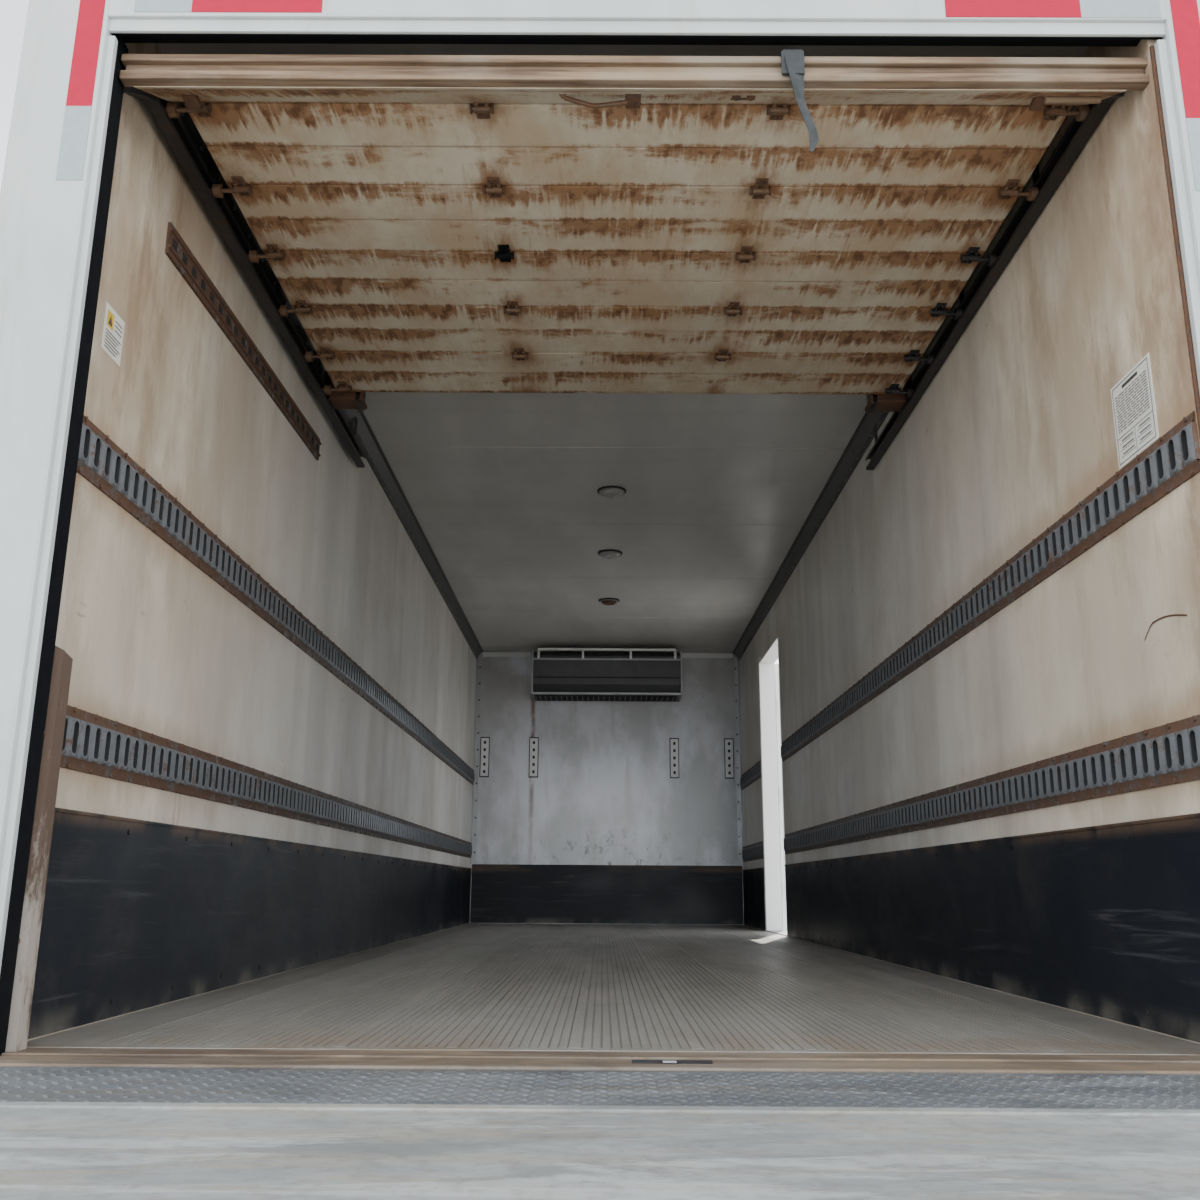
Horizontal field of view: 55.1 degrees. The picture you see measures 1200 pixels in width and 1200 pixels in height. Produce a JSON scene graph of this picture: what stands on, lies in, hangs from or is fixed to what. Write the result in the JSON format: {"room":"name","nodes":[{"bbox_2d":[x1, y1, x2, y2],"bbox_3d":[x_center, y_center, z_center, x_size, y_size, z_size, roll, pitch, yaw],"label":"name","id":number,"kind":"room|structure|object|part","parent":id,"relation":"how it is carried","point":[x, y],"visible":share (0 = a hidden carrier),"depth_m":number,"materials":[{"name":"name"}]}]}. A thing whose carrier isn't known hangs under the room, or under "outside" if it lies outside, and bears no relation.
{"room":"loading area","nodes":[
{"label":"loading area","id":0,"kind":"room"},
{"bbox_2d":[27,43,476,1040],"bbox_3d":[-1.167,0.665,6.371,0.060,2.400,8.000,0,-14,0],"label":"wall","id":1,"kind":"structure","parent":0,"point":[155,644],"depth_m":3.56,"materials":[{"name":"paint"}]},
{"bbox_2d":[101,302,124,366],"bbox_3d":[-1.141,-0.622,2.699,0.003,0.115,0.100,0,-14,0],"label":"warning label","id":2,"kind":"object","parent":1,"relation":"attached to","point":[113,331],"visible":1,"depth_m":2.70,"materials":[{"name":"white paper"}]},
{"bbox_2d":[165,222,320,459],"bbox_3d":[-1.131,-0.779,3.825,0.014,0.140,1.640,0,-14,0],"label":"rail","id":3,"kind":"object","parent":1,"relation":"attached to","point":[177,250],"visible":1,"depth_m":3.56,"materials":[{"name":"metal"}]},
{"bbox_2d":[123,87,366,467],"bbox_3d":[-1.074,0.003,3.724,0.243,2.400,2.678,0,-14,0],"label":"track","id":4,"kind":"object","parent":1,"relation":"attached to","point":[173,130],"depth_m":3.58,"materials":[{"name":"metal"}]},
{"bbox_3d":[-1.025,-0.888,4.651,0.160,0.220,0.100,0,-14,0],"label":"spring bracket","id":5,"kind":"part","parent":4,"relation":"part of","materials":[{"name":"brown metal"}]},
{"bbox_2d":[28,807,471,1038],"bbox_3d":[-1.138,1.603,6.137,0.010,0.458,8.000,0,-14,0],"label":"baseboard","id":6,"kind":"structure","parent":1,"relation":"attached to","point":[137,915],"depth_m":3.25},
{"bbox_2d":[60,705,471,857],"bbox_3d":[-1.133,1.228,6.207,0.016,0.132,7.955,0,-14,0],"label":"track","id":7,"kind":"object","parent":1,"relation":"attached to","point":[95,744],"visible":0.98,"depth_m":3.35,"materials":[{"name":"grey metal"}]},
{"bbox_2d":[77,416,474,784],"bbox_3d":[-1.129,0.614,6.361,0.016,0.130,7.955,0,-14,0],"label":"track","id":8,"kind":"object","parent":1,"relation":"attached to","point":[104,464],"visible":1,"depth_m":3.45,"materials":[{"name":"grey metal"}]},
{"bbox_2d":[177,102,483,659],"bbox_3d":[-1.103,-0.426,6.778,0.055,0.085,7.740,0,-14,0],"label":"trim","id":9,"kind":"structure","parent":1,"relation":"attached to","point":[375,456],"depth_m":5.71,"materials":[{"name":"metal"}]},
{"bbox_2d":[0,923,1199,1055],"bbox_3d":[0.050,1.886,6.076,2.510,0.101,7.975,0,-14,0],"label":"floor","id":10,"kind":"structure","parent":0,"point":[470,986],"depth_m":3.06,"materials":[{"name":"metal"}]},
{"bbox_3d":[0.057,0.695,6.402,2.590,2.670,8.160,0,-14,0],"label":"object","id":11,"kind":"object","parent":10,"relation":"on","visible":0},
{"bbox_2d":[774,664,786,930],"bbox_3d":[1.385,1.596,9.272,0.055,2.030,0.970,0,-14,0],"label":"leaf","id":12,"kind":"object","parent":11,"relation":"attached to","point":[776,668],"depth_m":8.81,"materials":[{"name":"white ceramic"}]},
{"bbox_3d":[1.367,1.504,8.842,0.022,1.500,0.090,0,-14,0],"label":"hinges","id":13,"kind":"part","parent":12,"relation":"part of","materials":[{"name":"white metal"}]},
{"bbox_2d":[0,0,1199,971],"bbox_3d":[0.082,-0.306,2.396,2.775,2.870,0.100,0,-14,0],"label":"truck body exterior","id":14,"kind":"object","parent":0,"point":[47,224],"visible":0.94,"depth_m":2.51,"materials":[{"name":"paint"}]},
{"bbox_2d":[5,646,72,1051],"bbox_3d":[-1.122,0.468,2.276,0.050,0.795,0.052,0,-14,0],"label":"post","id":15,"kind":"object","parent":14,"relation":"attached to","point":[29,937],"visible":0.68,"depth_m":2.26,"materials":[{"name":"metal"}]},
{"bbox_2d":[56,106,91,179],"bbox_3d":[-1.153,-1.002,2.520,0.057,0.185,0.002,0,-14,0],"label":"tape","id":16,"kind":"object","parent":14,"relation":"attached to","point":[73,145],"visible":1,"depth_m":2.52,"materials":[{"name":"plastic"}]},
{"bbox_2d":[66,0,105,105],"bbox_3d":[-1.151,-1.244,2.580,0.057,0.315,0.002,0,-14,0],"label":"tape","id":17,"kind":"object","parent":14,"relation":"attached to","point":[91,12],"visible":1,"depth_m":2.58,"materials":[{"name":"plastic"}]},
{"bbox_2d":[134,0,191,11],"bbox_3d":[-0.989,-1.356,2.608,0.130,0.053,0.002,0,-14,0],"label":"tape","id":18,"kind":"object","parent":14,"relation":"attached to","point":[140,5],"visible":1,"depth_m":2.60,"materials":[{"name":"plastic"}]},
{"bbox_2d":[191,0,322,12],"bbox_3d":[-0.777,-1.355,2.607,0.295,0.053,0.002,0,-14,0],"label":"tape","id":19,"kind":"object","parent":14,"relation":"attached to","point":[262,6],"visible":1,"depth_m":2.60,"materials":[{"name":"plastic"}]},
{"bbox_2d":[0,33,1199,1052],"bbox_3d":[0.033,-0.314,2.429,2.477,2.400,0.117,0,-14,0],"label":"seal","id":20,"kind":"object","parent":14,"relation":"attached to","point":[10,949],"visible":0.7,"depth_m":2.55,"materials":[{"name":"black rubber"}]},
{"bbox_2d":[945,0,1080,17],"bbox_3d":[0.933,-1.341,2.600,0.305,0.054,0.002,0,-14,0],"label":"tape","id":21,"kind":"object","parent":14,"relation":"attached to","point":[953,8],"visible":1,"depth_m":2.60,"materials":[{"name":"plastic"}]},
{"bbox_2d":[1080,0,1160,17],"bbox_3d":[1.176,-1.339,2.600,0.180,0.054,0.002,0,-14,0],"label":"tape","id":22,"kind":"object","parent":14,"relation":"attached to","point":[1089,8],"visible":1,"depth_m":2.60,"materials":[{"name":"plastic"}]},
{"bbox_2d":[1170,0,1199,117],"bbox_3d":[1.320,-1.222,2.570,0.060,0.335,0.002,0,-14,0],"label":"tape","id":23,"kind":"object","parent":14,"relation":"attached to","point":[1185,14],"visible":1,"depth_m":2.57,"materials":[{"name":"plastic"}]},
{"bbox_2d":[1186,118,1199,190],"bbox_3d":[1.318,-0.972,2.507,0.060,0.180,0.002,0,-14,0],"label":"tape","id":24,"kind":"object","parent":14,"relation":"attached to","point":[1193,124],"visible":1,"depth_m":2.51,"materials":[{"name":"plastic"}]},
{"bbox_2d":[469,651,743,924],"bbox_3d":[0.065,1.651,10.287,2.510,2.400,0.080,0,-14,0],"label":"wall","id":25,"kind":"structure","parent":0,"point":[604,792],"depth_m":10.26,"materials":[{"name":"metal"}]},
{"bbox_2d":[479,737,489,776],"bbox_3d":[-1.034,1.406,10.301,0.084,0.360,0.015,0,-14,0],"label":"rail","id":26,"kind":"object","parent":25,"relation":"attached to","point":[485,741],"visible":1,"depth_m":10.30,"materials":[{"name":"white metal"}]},
{"bbox_2d":[529,737,538,777],"bbox_3d":[-0.594,1.408,10.300,0.084,0.360,0.015,0,-14,0],"label":"rail","id":27,"kind":"object","parent":25,"relation":"attached to","point":[533,741],"visible":1,"depth_m":10.30,"materials":[{"name":"white metal"}]},
{"bbox_2d":[470,864,742,923],"bbox_3d":[0.059,2.561,10.013,2.366,0.494,0.010,0,-14,0],"label":"baseboard","id":28,"kind":"structure","parent":25,"relation":"attached to","point":[500,893],"depth_m":10.01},
{"bbox_2d":[470,655,743,865],"bbox_3d":[0.067,1.407,10.281,2.390,1.870,0.050,0,-14,0],"label":"trim","id":29,"kind":"structure","parent":25,"relation":"attached to","point":[479,661],"depth_m":10.29,"materials":[{"name":"metal"}]},
{"bbox_2d":[531,648,682,701],"bbox_3d":[0.060,0.672,10.254,1.324,0.412,0.448,0,-14,0],"label":"refrigeration unit","id":30,"kind":"object","parent":25,"relation":"attached to","point":[630,676],"visible":1,"depth_m":10.08,"materials":[{"name":"metal"}]},
{"bbox_2d":[536,695,676,701],"bbox_3d":[0.059,0.876,10.251,1.240,0.014,0.305,0,-14,0],"label":"return grille","id":31,"kind":"object","parent":30,"relation":"attached to","point":[657,698],"depth_m":10.23,"materials":[{"name":"black metal"}]},
{"bbox_2d":[483,652,732,657],"bbox_3d":[0.072,0.504,10.526,2.290,0.042,0.012,0,-14,0],"label":"trim","id":32,"kind":"structure","parent":25,"relation":"attached to","point":[485,654],"depth_m":10.52,"materials":[{"name":"grey metal"}]},
{"bbox_2d":[670,738,678,777],"bbox_3d":[0.666,1.415,10.296,0.084,0.360,0.015,0,-14,0],"label":"rail","id":33,"kind":"object","parent":25,"relation":"attached to","point":[674,742],"visible":1,"depth_m":10.29,"materials":[{"name":"grey metal"}]},
{"bbox_2d":[724,738,733,778],"bbox_3d":[1.157,1.417,10.294,0.084,0.360,0.015,0,-14,0],"label":"rail","id":34,"kind":"object","parent":25,"relation":"attached to","point":[728,742],"visible":1,"depth_m":10.29,"materials":[{"name":"grey metal"}]},
{"bbox_2d":[157,43,1089,652],"bbox_3d":[0.065,-0.516,6.685,2.510,0.062,8.120,0,-14,0],"label":"ceiling","id":35,"kind":"structure","parent":0,"point":[502,488],"depth_m":6.21,"materials":[{"name":"paint"}]},
{"bbox_2d":[599,598,619,604],"bbox_3d":[0.068,0.015,8.634,0.156,0.028,0.156,0,-14,0],"label":"recessed light","id":36,"kind":"object","parent":35,"relation":"in","point":[606,601],"visible":1,"depth_m":8.59,"materials":[{"name":"metal"}]},
{"bbox_2d":[598,549,621,558],"bbox_3d":[0.066,-0.290,7.412,0.156,0.028,0.156,0,-14,0],"label":"recessed light","id":37,"kind":"object","parent":35,"relation":"in","point":[608,554],"visible":1,"depth_m":7.37,"materials":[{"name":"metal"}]},
{"bbox_2d":[597,486,625,497],"bbox_3d":[0.064,-0.581,6.248,0.156,0.028,0.156,0,-14,0],"label":"recessed light","id":38,"kind":"object","parent":35,"relation":"in","point":[606,491],"visible":1,"depth_m":6.21,"materials":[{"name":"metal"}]},
{"bbox_2d":[865,376,911,412],"bbox_3d":[1.160,-0.877,4.644,0.170,0.220,0.100,0,-14,0],"label":"bracket","id":39,"kind":"object","parent":35,"relation":"attached to","point":[875,403],"visible":0.42,"depth_m":4.59,"materials":[{"name":"metal"}]},
{"bbox_2d":[739,40,1199,1043],"bbox_3d":[1.282,0.665,6.315,0.060,2.400,8.100,0,-14,0],"label":"wall","id":40,"kind":"structure","parent":0,"point":[1015,428],"depth_m":3.41,"materials":[{"name":"paint"}]},
{"bbox_2d":[0,1048,1199,1073],"bbox_3d":[0.067,0.892,2.107,2.346,0.106,0.202,0,-14,0],"label":"sill","id":41,"kind":"structure","parent":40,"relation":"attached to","point":[29,1057],"depth_m":2.09,"materials":[{"name":"metal"}]},
{"bbox_2d":[0,1066,1199,1199],"bbox_3d":[0.051,0.675,1.237,3.100,0.093,1.628,0,-14,0],"label":"platform","id":42,"kind":"object","parent":41,"relation":"attached to","point":[67,1133],"visible":1,"depth_m":1.48,"materials":[{"name":"concrete"}]},
{"bbox_2d":[740,760,760,789],"bbox_3d":[1.250,1.455,9.534,0.016,0.130,1.370,0,-14,0],"label":"track","id":43,"kind":"object","parent":40,"relation":"attached to","point":[753,774],"visible":1,"depth_m":9.49,"materials":[{"name":"grey metal"}]},
{"bbox_2d":[742,841,762,861],"bbox_3d":[1.247,2.056,9.384,0.016,0.130,1.370,0,-14,0],"label":"track","id":44,"kind":"object","parent":40,"relation":"attached to","point":[754,851],"visible":1,"depth_m":9.34,"materials":[{"name":"grey metal"}]},
{"bbox_2d":[742,867,764,929],"bbox_3d":[1.248,2.410,9.306,0.010,0.458,1.450,0,-14,0],"label":"baseboard","id":45,"kind":"structure","parent":40,"relation":"attached to","point":[753,879],"depth_m":9.29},
{"bbox_2d":[758,638,786,935],"bbox_3d":[1.300,1.352,8.362,0.121,2.078,0.985,0,-14,0],"label":"doorway","id":46,"kind":"structure","parent":40,"relation":"attached to","point":[766,674],"depth_m":8.76,"materials":[{"name":"metal"}]},
{"bbox_2d":[732,106,1073,660],"bbox_3d":[1.232,-0.414,6.770,0.055,0.085,7.740,0,-14,0],"label":"trim","id":47,"kind":"structure","parent":40,"relation":"attached to","point":[863,435],"depth_m":6.37,"materials":[{"name":"metal"}]},
{"bbox_2d":[780,411,1199,761],"bbox_3d":[1.242,0.357,5.145,0.016,0.130,5.680,0,-14,0],"label":"track","id":48,"kind":"object","parent":40,"relation":"attached to","point":[1138,485],"visible":1,"depth_m":3.21,"materials":[{"name":"grey metal"}]},
{"bbox_2d":[783,714,1199,853],"bbox_3d":[1.238,0.959,4.994,0.016,0.130,5.680,0,-14,0],"label":"track","id":49,"kind":"object","parent":40,"relation":"attached to","point":[1169,753],"visible":1,"depth_m":3.20,"materials":[{"name":"grey metal"}]},
{"bbox_2d":[784,813,1199,1042],"bbox_3d":[1.239,1.313,4.921,0.010,0.458,5.710,0,-14,0],"label":"baseboard","id":50,"kind":"structure","parent":40,"relation":"attached to","point":[1103,921],"depth_m":3.20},
{"bbox_2d":[865,92,1123,469],"bbox_3d":[1.240,-1.015,4.006,0.054,0.260,2.615,0,-14,0],"label":"track","id":51,"kind":"object","parent":40,"relation":"attached to","point":[1078,133],"visible":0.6,"depth_m":3.49,"materials":[{"name":"metal"}]},
{"bbox_2d":[133,86,1126,394],"bbox_3d":[0.070,-1.008,3.610,2.285,0.143,1.955,0,-14,0],"label":"roll-up door","id":52,"kind":"structure","parent":51,"relation":"attached to","point":[169,93],"depth_m":3.39,"materials":[{"name":"paint"}]},
{"bbox_2d":[164,101,211,117],"bbox_3d":[-1.035,-1.228,2.881,0.118,0.038,0.090,0,-14,0],"label":"roller","id":53,"kind":"object","parent":52,"relation":"attached to","point":[173,110],"visible":0.6,"depth_m":2.88,"materials":[{"name":"brown metal"}]},
{"bbox_2d":[209,176,252,197],"bbox_3d":[-1.034,-1.144,3.216,0.118,0.038,0.090,0,-14,0],"label":"roller","id":54,"kind":"object","parent":52,"relation":"attached to","point":[217,190],"visible":0.98,"depth_m":3.21,"materials":[{"name":"brown metal"}]},
{"bbox_2d":[246,244,284,262],"bbox_3d":[-1.034,-1.060,3.550,0.118,0.038,0.090,0,-14,0],"label":"roller","id":55,"kind":"object","parent":52,"relation":"attached to","point":[273,252],"visible":0.99,"depth_m":3.54,"materials":[{"name":"brown metal"}]},
{"bbox_2d":[277,300,312,316],"bbox_3d":[-1.033,-0.977,3.885,0.118,0.038,0.090,0,-14,0],"label":"roller","id":56,"kind":"object","parent":52,"relation":"attached to","point":[284,311],"visible":1,"depth_m":3.88,"materials":[{"name":"brown metal"}]},
{"bbox_2d":[303,347,335,361],"bbox_3d":[-1.032,-0.893,4.220,0.118,0.038,0.090,0,-14,0],"label":"roller","id":57,"kind":"object","parent":52,"relation":"attached to","point":[325,352],"visible":0.98,"depth_m":4.21,"materials":[{"name":"brown metal"}]},
{"bbox_2d":[322,381,351,394],"bbox_3d":[-1.032,-0.823,4.501,0.118,0.038,0.090,0,-14,0],"label":"roller","id":58,"kind":"object","parent":52,"relation":"attached to","point":[343,386],"visible":0.98,"depth_m":4.49,"materials":[{"name":"brown metal"}]},
{"bbox_3d":[-0.296,-1.230,2.880,0.059,0.025,0.095,0,-14,0],"label":"hinge","id":59,"kind":"part","parent":52,"relation":"part of","materials":[{"name":"brown metal"}]},
{"bbox_3d":[-0.295,-1.146,3.215,0.059,0.025,0.095,0,-14,0],"label":"hinge","id":60,"kind":"part","parent":52,"relation":"part of","materials":[{"name":"brown metal"}]},
{"bbox_3d":[-0.295,-1.062,3.549,0.059,0.025,0.095,0,-14,0],"label":"hinge","id":61,"kind":"part","parent":52,"relation":"part of","materials":[{"name":"black metal"}]},
{"bbox_3d":[-0.294,-0.979,3.884,0.059,0.025,0.095,0,-14,0],"label":"hinge","id":62,"kind":"part","parent":52,"relation":"part of","materials":[{"name":"brown metal"}]},
{"bbox_3d":[-0.293,-0.895,4.219,0.059,0.025,0.095,0,-14,0],"label":"hinge","id":63,"kind":"part","parent":52,"relation":"part of","materials":[{"name":"brown metal"}]},
{"bbox_3d":[0.070,-1.039,3.726,2.225,0.024,1.745,0,-14,0],"label":"panels","id":64,"kind":"part","parent":52,"relation":"part of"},
{"bbox_2d":[119,54,1149,90],"bbox_3d":[0.078,-1.211,2.640,2.350,0.064,0.035,0,-14,0],"label":"bar","id":65,"kind":"object","parent":52,"relation":"attached to","point":[221,70],"visible":1,"depth_m":2.63,"materials":[{"name":"brown wood"}]},
{"bbox_2d":[781,49,818,151],"bbox_3d":[0.455,-1.133,2.605,0.086,0.250,0.030,7,-16,-26],"label":"strap","id":66,"kind":"object","parent":65,"relation":"hanging from","point":[792,60],"visible":1,"depth_m":2.61,"materials":[{"name":"grey fabric"}]},
{"bbox_2d":[182,95,1100,110],"bbox_3d":[0.090,-1.195,2.762,2.191,0.039,0.059,0,-14,1],"label":"fittings","id":67,"kind":"object","parent":52,"relation":"attached to","point":[192,102],"visible":0.84,"depth_m":2.73,"materials":[{"name":"brown metal"}]},
{"bbox_2d":[559,94,754,108],"bbox_3d":[0.135,-1.200,2.744,0.472,0.051,0.051,1,-14,-1],"label":"latch","id":68,"kind":"object","parent":52,"relation":"attached to","point":[632,101],"visible":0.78,"depth_m":2.74,"materials":[{"name":"metal"}]},
{"bbox_3d":[0.451,-0.891,4.216,0.059,0.025,0.095,0,-14,0],"label":"hinge","id":69,"kind":"part","parent":52,"relation":"part of","materials":[{"name":"brown metal"}]},
{"bbox_3d":[0.450,-0.975,3.882,0.059,0.025,0.095,0,-14,0],"label":"hinge","id":70,"kind":"part","parent":52,"relation":"part of","materials":[{"name":"brown metal"}]},
{"bbox_3d":[0.449,-1.058,3.547,0.059,0.025,0.095,0,-14,0],"label":"hinge","id":71,"kind":"part","parent":52,"relation":"part of","materials":[{"name":"brown metal"}]},
{"bbox_3d":[0.449,-1.142,3.212,0.059,0.025,0.095,0,-14,0],"label":"hinge","id":72,"kind":"part","parent":52,"relation":"part of","materials":[{"name":"brown metal"}]},
{"bbox_3d":[0.448,-1.226,2.877,0.059,0.025,0.095,0,-14,0],"label":"hinge","id":73,"kind":"part","parent":52,"relation":"part of","materials":[{"name":"brown metal"}]},
{"bbox_2d":[885,384,913,396],"bbox_3d":[1.175,-0.811,4.494,0.118,0.038,0.090,0,-14,0],"label":"roller","id":74,"kind":"object","parent":52,"relation":"attached to","point":[893,389],"visible":0.99,"depth_m":4.49,"materials":[{"name":"metal"}]},
{"bbox_2d":[904,350,933,364],"bbox_3d":[1.175,-0.881,4.213,0.118,0.038,0.090,0,-14,0],"label":"roller","id":75,"kind":"object","parent":52,"relation":"attached to","point":[913,355],"visible":0.99,"depth_m":4.21,"materials":[{"name":"metal"}]},
{"bbox_2d":[930,303,962,319],"bbox_3d":[1.174,-0.965,3.878,0.118,0.038,0.090,0,-14,0],"label":"roller","id":76,"kind":"object","parent":52,"relation":"attached to","point":[940,309],"visible":0.98,"depth_m":3.87,"materials":[{"name":"metal"}]},
{"bbox_2d":[960,247,996,265],"bbox_3d":[1.173,-1.049,3.543,0.118,0.038,0.090,0,-14,0],"label":"roller","id":77,"kind":"object","parent":52,"relation":"attached to","point":[972,255],"visible":1,"depth_m":3.54,"materials":[{"name":"metal"}]},
{"bbox_2d":[998,179,1038,200],"bbox_3d":[1.173,-1.133,3.208,0.118,0.038,0.090,0,-14,0],"label":"roller","id":78,"kind":"object","parent":52,"relation":"attached to","point":[1012,184],"visible":0.96,"depth_m":3.20,"materials":[{"name":"brown metal"}]},
{"bbox_2d":[1043,105,1089,120],"bbox_3d":[1.172,-1.216,2.874,0.118,0.038,0.090,0,-14,0],"label":"roller","id":79,"kind":"object","parent":52,"relation":"attached to","point":[1051,113],"visible":0.8,"depth_m":2.87,"materials":[{"name":"brown metal"}]},
{"bbox_2d":[1111,353,1158,469],"bbox_3d":[1.245,-0.437,2.684,0.002,0.207,0.200,0,-14,0],"label":"label","id":80,"kind":"object","parent":40,"relation":"attached to","point":[1133,402],"visible":1,"depth_m":2.68,"materials":[{"name":"white paper"}]},
{"bbox_2d":[1144,614,1186,640],"bbox_3d":[1.242,0.053,2.530,0.001,0.036,0.200,0,-14,0],"label":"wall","id":81,"kind":"structure","parent":40,"relation":"attached to","point":[1172,614],"depth_m":2.53,"materials":[{"name":"metal"}]}
]}

